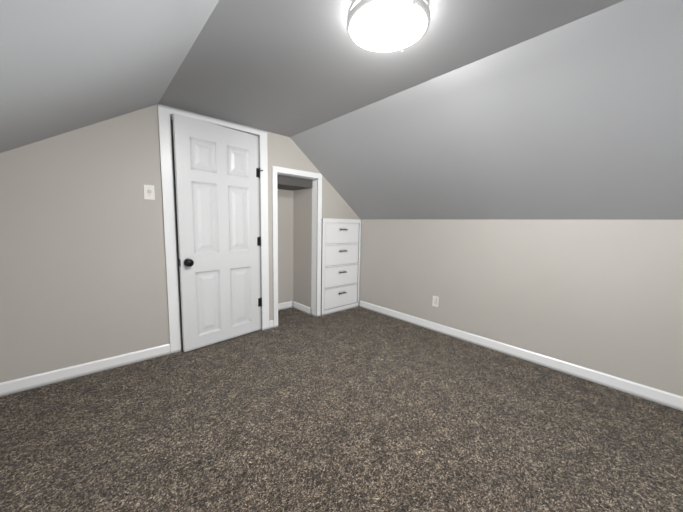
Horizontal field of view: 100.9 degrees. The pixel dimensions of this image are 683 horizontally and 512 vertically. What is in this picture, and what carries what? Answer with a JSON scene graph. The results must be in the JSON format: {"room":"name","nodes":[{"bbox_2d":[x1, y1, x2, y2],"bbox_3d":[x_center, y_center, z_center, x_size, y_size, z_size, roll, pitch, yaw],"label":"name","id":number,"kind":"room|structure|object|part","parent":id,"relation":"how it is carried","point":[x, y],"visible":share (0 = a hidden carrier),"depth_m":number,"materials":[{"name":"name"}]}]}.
{"room":"attic bedroom","nodes":[
{"label":"attic bedroom","id":0,"kind":"room"},
{"bbox_2d":[0,0,218,152],"bbox_3d":[-0.480,-0.590,0.145,1.390,0.982,4.800,-5,9,-41],"label":"ceiling","id":1,"kind":"structure","parent":0,"point":[68,65],"depth_m":1.21,"materials":[{"name":"paint"}]},
{"bbox_2d":[0,104,360,381],"bbox_3d":[-1.170,-0.214,2.745,3.752,2.100,0.100,-5,9,-41],"label":"wall","id":2,"kind":"structure","parent":0,"point":[83,278],"depth_m":2.07,"materials":[{"name":"paint"}]},
{"bbox_2d":[0,343,170,396],"bbox_3d":[-2.023,0.860,2.045,1.360,0.092,0.014,-5,9,-41],"label":"baseboard","id":3,"kind":"structure","parent":2,"relation":"attached to","point":[58,375],"depth_m":2.10,"materials":[{"name":"white wood"}]},
{"bbox_2d":[143,184,154,199],"bbox_3d":[-1.554,-0.516,2.281,0.072,0.116,0.018,-5,9,-41],"label":"light switch","id":4,"kind":"object","parent":2,"relation":"attached to","point":[149,192],"visible":1,"depth_m":2.28,"materials":[{"name":"white plastic"}]},
{"bbox_2d":[158,104,268,353],"bbox_3d":[-1.173,-0.212,2.732,0.950,2.099,0.116,-5,9,-41],"label":"door frame","id":5,"kind":"structure","parent":2,"relation":"attached to","point":[165,112],"depth_m":2.47,"materials":[{"name":"white wood"}]},
{"bbox_2d":[172,113,262,351],"bbox_3d":[-1.103,-0.176,2.670,0.093,2.020,0.784,7,9,41],"label":"door leaf","id":6,"kind":"structure","parent":2,"relation":"in","point":[217,172],"depth_m":2.62,"materials":[{"name":"white wood"}]},
{"bbox_3d":[-1.336,0.058,2.436,0.089,0.066,0.093,7,9,41],"label":"knob","id":7,"kind":"part","parent":6,"relation":"part of","materials":[{"name":"black metal"}]},
{"bbox_2d":[272,166,321,327],"bbox_3d":[-0.534,-0.098,3.319,0.657,1.764,0.116,-5,9,-41],"label":"trim","id":8,"kind":"structure","parent":2,"relation":"attached to","point":[316,178],"depth_m":3.40,"materials":[{"name":"white wood"}]},
{"bbox_2d":[171,119,311,318],"bbox_3d":[-1.301,-0.342,3.319,1.850,2.220,0.950,-5,9,-41],"label":"wall","id":9,"kind":"structure","parent":0,"point":[294,241],"depth_m":3.73,"materials":[{"name":"paint"}]},
{"bbox_2d":[278,301,291,309],"bbox_3d":[-0.875,0.687,3.765,0.543,0.092,0.014,-5,9,-41],"label":"baseboard","id":10,"kind":"structure","parent":9,"relation":"attached to","point":[285,305],"depth_m":3.85,"materials":[{"name":"white wood"}]},
{"bbox_2d":[292,301,310,314],"bbox_3d":[-0.529,0.692,3.774,0.014,0.092,0.400,-5,9,-41],"label":"baseboard","id":11,"kind":"structure","parent":9,"relation":"attached to","point":[296,305],"depth_m":3.77,"materials":[{"name":"white wood"}]},
{"bbox_2d":[277,175,311,190],"bbox_3d":[-0.733,-0.971,3.462,0.735,0.260,0.529,-5,9,-41],"label":"ceiling","id":12,"kind":"structure","parent":0,"point":[289,183],"depth_m":3.33,"materials":[{"name":"paint"}]},
{"bbox_2d":[0,307,682,511],"bbox_3d":[0.054,1.060,1.478,3.952,0.100,5.750,-5,9,-41],"label":"floor","id":13,"kind":"structure","parent":0,"point":[358,409],"depth_m":1.59,"materials":[{"name":"carpet"}]},
{"bbox_2d":[321,218,361,315],"bbox_3d":[-0.139,0.107,3.924,0.682,1.236,0.503,-5,9,-41],"label":"dresser","id":14,"kind":"object","parent":13,"relation":"on","point":[340,262],"visible":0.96,"depth_m":3.73,"materials":[{"name":"white wood"}]},
{"bbox_2d":[158,0,624,136],"bbox_3d":[0.506,-1.097,0.961,1.225,0.120,4.800,-5,9,-41],"label":"ceiling","id":15,"kind":"structure","parent":0,"point":[289,68],"depth_m":1.57,"materials":[{"name":"paint"}]},
{"bbox_2d":[347,0,429,53],"bbox_3d":[0.205,-1.038,1.254,0.363,0.073,0.363,-5,9,-41],"label":"ceiling light","id":16,"kind":"object","parent":15,"relation":"attached to","point":[383,26],"visible":1,"depth_m":1.22,"materials":[{"name":"white glass"}]},
{"bbox_2d":[290,0,682,219],"bbox_3d":[1.381,-0.740,1.791,1.137,0.982,4.800,-5,9,-41],"label":"ceiling","id":17,"kind":"structure","parent":0,"point":[580,119],"depth_m":1.81,"materials":[{"name":"paint"}]},
{"bbox_2d":[360,219,682,395],"bbox_3d":[1.651,0.240,2.511,0.100,1.358,5.320,-5,9,-41],"label":"wall","id":18,"kind":"structure","parent":0,"point":[604,296],"depth_m":2.34,"materials":[{"name":"paint"}]},
{"bbox_2d":[432,296,438,306],"bbox_3d":[1.045,0.504,3.136,0.009,0.116,0.072,-5,9,-41],"label":"electrical outlet","id":19,"kind":"object","parent":18,"relation":"attached to","point":[435,302],"visible":1,"depth_m":3.13,"materials":[{"name":"white plastic"}]},
{"bbox_2d":[359,300,682,410],"bbox_3d":[1.768,0.898,2.351,0.014,0.092,4.600,-5,9,-41],"label":"baseboard","id":20,"kind":"structure","parent":18,"relation":"attached to","point":[671,400],"depth_m":2.36,"materials":[{"name":"white wood"}]}
]}

